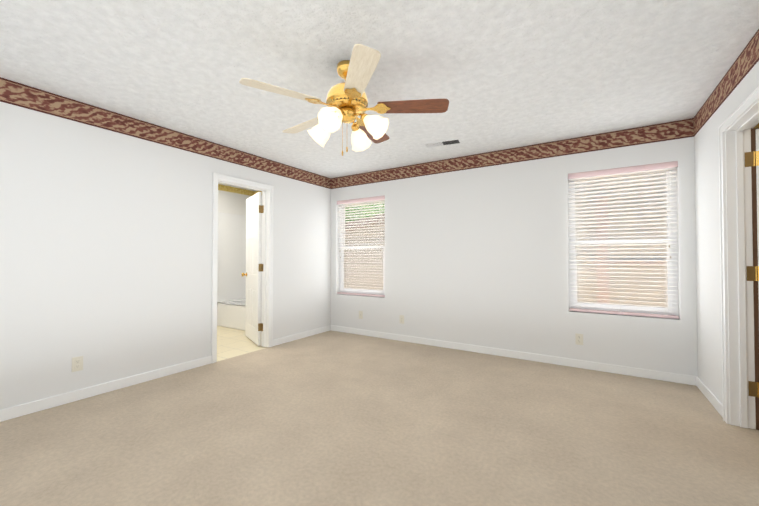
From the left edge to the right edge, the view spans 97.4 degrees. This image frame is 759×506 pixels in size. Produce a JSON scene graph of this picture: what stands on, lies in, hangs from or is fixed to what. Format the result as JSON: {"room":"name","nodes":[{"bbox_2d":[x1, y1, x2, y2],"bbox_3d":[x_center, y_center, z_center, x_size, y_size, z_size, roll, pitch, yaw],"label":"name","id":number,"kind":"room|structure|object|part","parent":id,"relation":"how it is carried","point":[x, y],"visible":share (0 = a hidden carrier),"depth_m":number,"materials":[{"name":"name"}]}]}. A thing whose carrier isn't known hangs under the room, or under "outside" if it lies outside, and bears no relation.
{"room":"empty bedroom","nodes":[
{"label":"empty bedroom","id":0,"kind":"room"},
{"bbox_2d":[0,102,330,409],"bbox_3d":[-2.120,-0.013,3.371,0.120,2.440,4.800,-1,-1,32],"label":"wall","id":1,"kind":"structure","parent":0,"point":[105,254],"depth_m":2.92,"materials":[{"name":"white paint"}]},
{"bbox_2d":[72,356,82,371],"bbox_3d":[-2.454,0.902,2.711,0.008,0.115,0.070,-1,-1,32],"label":"electrical outlet","id":2,"kind":"object","parent":1,"relation":"attached to","point":[77,363],"visible":1,"depth_m":2.71,"materials":[{"name":"beige plastic"}]},
{"bbox_2d":[0,77,330,188],"bbox_3d":[-2.036,-1.147,3.406,0.003,0.172,4.680,-1,-1,32],"label":"wallpaper border","id":3,"kind":"object","parent":1,"relation":"attached to","point":[26,96],"depth_m":3.06,"materials":[{"name":"paper"}]},
{"bbox_2d":[0,325,330,421],"bbox_3d":[-2.032,1.165,3.368,0.013,0.085,4.680,-1,-1,32],"label":"baseboard","id":4,"kind":"structure","parent":1,"relation":"attached to","point":[40,405],"depth_m":2.89,"materials":[{"name":"white wood"}]},
{"bbox_2d":[211,173,273,362],"bbox_3d":[-1.681,0.167,4.060,0.166,2.102,0.824,-1,-1,32],"label":"door frame","id":5,"kind":"structure","parent":1,"relation":"attached to","point":[217,176],"depth_m":4.32,"materials":[{"name":"white wood"}]},
{"bbox_2d":[241,192,263,345],"bbox_3d":[-1.758,0.205,4.649,0.181,2.018,0.738,1,-1,-35],"label":"bathroom door","id":6,"kind":"structure","parent":1,"relation":"in","point":[253,326],"depth_m":4.56,"materials":[{"name":"white wood"}]},
{"bbox_3d":[-1.565,0.198,4.382,0.045,1.650,0.012,1,-1,-35],"label":"hinge door","id":7,"kind":"part","parent":6,"relation":"part of","materials":[{"name":"white wood"}]},
{"bbox_3d":[-1.532,0.197,4.378,0.038,1.650,0.003,-1,-1,32],"label":"bathroom door jamb hinges","id":8,"kind":"part","parent":6,"relation":"part of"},
{"bbox_2d":[218,190,250,301],"bbox_3d":[-3.300,0.073,5.095,0.120,2.560,3.150,-1,-1,32],"label":"wall","id":9,"kind":"structure","parent":0,"point":[231,203],"depth_m":6.02,"materials":[{"name":"white paint"}]},
{"bbox_2d":[218,184,261,195],"bbox_3d":[-2.457,-1.164,4.650,1.800,0.100,3.030,-1,-1,32],"label":"wallpaper border","id":10,"kind":"object","parent":9,"relation":"attached to","point":[236,190],"depth_m":6.09,"materials":[{"name":"yellow paper"}]},
{"bbox_2d":[217,326,267,360],"bbox_3d":[-2.406,1.288,4.580,1.920,0.116,3.030,-1,-1,32],"label":"floor","id":11,"kind":"structure","parent":0,"point":[231,342],"depth_m":4.48,"materials":[{"name":"beige tile"}]},
{"bbox_2d":[217,212,261,330],"bbox_3d":[-1.855,0.264,5.577,1.792,1.961,0.776,-1,-1,32],"label":"bathtub","id":12,"kind":"object","parent":11,"relation":"on","point":[231,282],"visible":0.12,"depth_m":5.92,"materials":[{"name":"white plastic"}]},
{"bbox_2d":[0,330,758,505],"bbox_3d":[-0.236,1.248,2.156,4.342,0.120,4.800,-1,-1,32],"label":"floor carpet","id":13,"kind":"object","parent":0,"point":[332,418],"visible":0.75,"depth_m":2.14,"materials":[{"name":"beige carpet"}]},
{"bbox_2d":[0,0,758,190],"bbox_3d":[-1.006,-1.302,2.773,6.502,0.120,4.950,-1,-1,32],"label":"ceiling","id":14,"kind":"structure","parent":0,"point":[502,74],"depth_m":2.20,"materials":[{"name":"white paint"}]},
{"bbox_2d":[239,44,448,155],"bbox_3d":[-0.230,-0.944,2.258,1.273,0.612,1.284,-1,-1,32],"label":"ceiling fan","id":15,"kind":"object","parent":14,"relation":"hanging from","point":[347,101],"visible":1,"depth_m":2.14,"materials":[{"name":"beige wood"}]},
{"bbox_3d":[-0.584,-0.966,1.991,0.463,0.007,0.138,1,11,-32],"label":"blade","id":16,"kind":"part","parent":15,"relation":"part of","materials":[{"name":"beige wood"}]},
{"bbox_3d":[-0.551,-0.958,2.503,0.463,0.007,0.138,-1,11,40],"label":"blade","id":17,"kind":"part","parent":15,"relation":"part of","materials":[{"name":"beige wood"}]},
{"bbox_3d":[-0.108,-0.969,1.802,0.138,0.007,0.463,13,-4,-14],"label":"blade","id":18,"kind":"part","parent":15,"relation":"part of","materials":[{"name":"beige wood"}]},
{"bbox_3d":[-0.054,-0.956,2.630,0.138,0.007,0.463,-13,-6,21],"label":"blade","id":19,"kind":"part","parent":15,"relation":"part of","materials":[{"name":"brown wood"}]},
{"bbox_3d":[0.220,-0.963,2.196,0.463,0.007,0.138,0,-13,4],"label":"blade","id":20,"kind":"part","parent":15,"relation":"part of","materials":[{"name":"brown wood"}]},
{"bbox_2d":[422,138,462,147],"bbox_3d":[0.702,-1.225,3.731,0.420,0.009,0.170,0,-1,22],"label":"ceiling vent","id":21,"kind":"object","parent":14,"relation":"in","point":[442,143],"visible":1,"depth_m":3.72,"materials":[{"name":"white metal"}]},
{"bbox_2d":[261,137,697,375],"bbox_3d":[0.815,0.093,4.439,7.772,2.860,0.150,-1,-1,32],"label":"wall","id":22,"kind":"structure","parent":0,"point":[478,256],"depth_m":3.91,"materials":[{"name":"white paint"}]},
{"bbox_2d":[359,311,362,318],"bbox_3d":[-0.285,0.932,5.029,0.070,0.115,0.010,-1,-1,32],"label":"jack","id":23,"kind":"object","parent":22,"relation":"attached to","point":[360,314],"visible":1,"depth_m":5.02,"materials":[{"name":"beige plastic"}]},
{"bbox_2d":[340,199,384,296],"bbox_3d":[-0.245,-0.088,5.154,0.902,1.485,0.072,-1,-1,32],"label":"window","id":24,"kind":"structure","parent":22,"relation":"in","point":[358,290],"depth_m":5.18,"materials":[{"name":"white plastic"}]},
{"bbox_2d":[337,195,384,296],"bbox_3d":[-0.286,-0.094,5.090,0.896,1.473,0.070,-1,-1,32],"label":"window blind","id":25,"kind":"object","parent":24,"relation":"attached to","point":[362,200],"visible":0.94,"depth_m":5.07,"materials":[{"name":"white plastic"}]},
{"bbox_2d":[400,315,403,323],"bbox_3d":[0.311,0.927,4.652,0.070,0.115,0.008,-1,-1,32],"label":"electrical outlet","id":26,"kind":"object","parent":22,"relation":"attached to","point":[401,319],"visible":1,"depth_m":4.65,"materials":[{"name":"beige plastic"}]},
{"bbox_2d":[331,118,693,188],"bbox_3d":[1.048,-1.134,4.218,4.342,0.172,0.003,-1,-1,32],"label":"wallpaper border","id":27,"kind":"object","parent":22,"relation":"attached to","point":[673,130],"depth_m":3.75,"materials":[{"name":"paper"}]},
{"bbox_2d":[331,325,697,385],"bbox_3d":[1.046,1.177,4.179,4.342,0.085,0.013,-1,-1,32],"label":"baseboard","id":28,"kind":"structure","parent":22,"relation":"attached to","point":[648,373],"depth_m":3.71,"materials":[{"name":"white wood"}]},
{"bbox_2d":[575,333,582,344],"bbox_3d":[2.105,0.909,3.514,0.070,0.115,0.008,-1,-1,32],"label":"electrical outlet","id":29,"kind":"object","parent":22,"relation":"attached to","point":[578,339],"visible":1,"depth_m":3.51,"materials":[{"name":"beige plastic"}]},
{"bbox_2d":[568,167,677,318],"bbox_3d":[2.466,-0.115,3.435,0.901,1.485,0.072,-1,-1,32],"label":"window","id":30,"kind":"structure","parent":22,"relation":"in","point":[672,299],"depth_m":3.36,"materials":[{"name":"white plastic"}]},
{"bbox_2d":[568,161,678,318],"bbox_3d":[2.425,-0.121,3.371,0.895,1.473,0.070,-1,-1,32],"label":"window blind","id":31,"kind":"object","parent":30,"relation":"attached to","point":[625,170],"visible":0.94,"depth_m":3.35,"materials":[{"name":"white plastic"}]},
{"bbox_2d":[694,61,758,403],"bbox_3d":[1.648,-0.050,0.981,0.120,2.440,4.800,-1,-1,32],"label":"wall","id":32,"kind":"structure","parent":0,"point":[708,261],"depth_m":2.67,"materials":[{"name":"white paint"}]},
{"bbox_2d":[696,376,722,416],"bbox_3d":[1.624,1.129,1.050,0.013,0.085,4.680,-1,-1,32],"label":"baseboard","id":33,"kind":"structure","parent":32,"relation":"attached to","point":[714,401],"depth_m":2.65,"materials":[{"name":"white wood"}]},
{"bbox_2d":[693,29,758,135],"bbox_3d":[1.628,-1.182,1.082,0.003,0.172,4.680,-1,-1,32],"label":"wallpaper border","id":34,"kind":"object","parent":32,"relation":"attached to","point":[745,62],"depth_m":2.25,"materials":[{"name":"paper"}]},
{"bbox_2d":[718,86,758,429],"bbox_3d":[2.293,0.135,1.979,0.183,2.102,0.864,-1,-1,32],"label":"door frame","id":35,"kind":"structure","parent":32,"relation":"attached to","point":[740,286],"depth_m":2.29,"materials":[{"name":"white wood"}]},
{"bbox_2d":[745,129,758,397],"bbox_3d":[2.870,0.171,2.410,0.762,2.018,0.181,0,-1,-30],"label":"hall door","id":36,"kind":"structure","parent":32,"relation":"in","point":[756,158],"depth_m":2.26,"materials":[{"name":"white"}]},
{"bbox_3d":[2.525,0.140,2.268,0.040,1.660,0.003,-1,-1,32],"label":"hall door jamb hinges","id":37,"kind":"part","parent":36,"relation":"part of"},
{"bbox_2d":[731,425,758,457],"bbox_3d":[2.554,1.237,1.317,1.270,0.118,3.230,-1,-1,32],"label":"floor","id":38,"kind":"structure","parent":0,"point":[749,437],"depth_m":2.16,"materials":[{"name":"beige carpet"}]},
{"label":"outside","id":39,"kind":"structure","parent":0,"visible":0},
{"bbox_3d":[14.190,2.124,28.948,80.000,0.150,55.620,-1,-1,32],"label":"ground","id":40,"kind":"structure","parent":39,"visible":0},
{"bbox_2d":[345,202,384,220],"bbox_3d":[-2.086,-1.741,15.183,7.129,7.257,6.132,-1,-1,32],"label":"tree","id":41,"kind":"object","parent":40,"relation":"on","point":[362,211],"depth_m":11.71,"materials":[{"name":"green plant"}]},
{"bbox_2d":[344,172,666,307],"bbox_3d":[1.855,-0.277,7.663,20.000,4.100,0.200,-1,-1,32],"label":"wall","id":42,"kind":"structure","parent":40,"relation":"on","point":[615,300],"depth_m":6.00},
{"bbox_3d":[3.059,-1.528,9.583,20.000,2.440,5.300,-1,-1,32],"label":"roof","id":43,"kind":"structure","parent":42,"relation":"on","visible":0},
{"bbox_2d":[345,214,384,231],"bbox_3d":[1.774,-1.324,7.553,20.000,2.330,0.600,-1,-1,32],"label":"fascia","id":44,"kind":"object","parent":43,"relation":"attached to","point":[363,222],"depth_m":8.62,"materials":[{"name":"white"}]},
{"bbox_2d":[592,196,665,303],"bbox_3d":[4.379,0.346,5.893,1.050,2.800,0.070,-1,-1,32],"label":"post","id":45,"kind":"object","parent":40,"relation":"on","point":[601,280],"depth_m":6.06,"materials":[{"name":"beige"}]}
]}

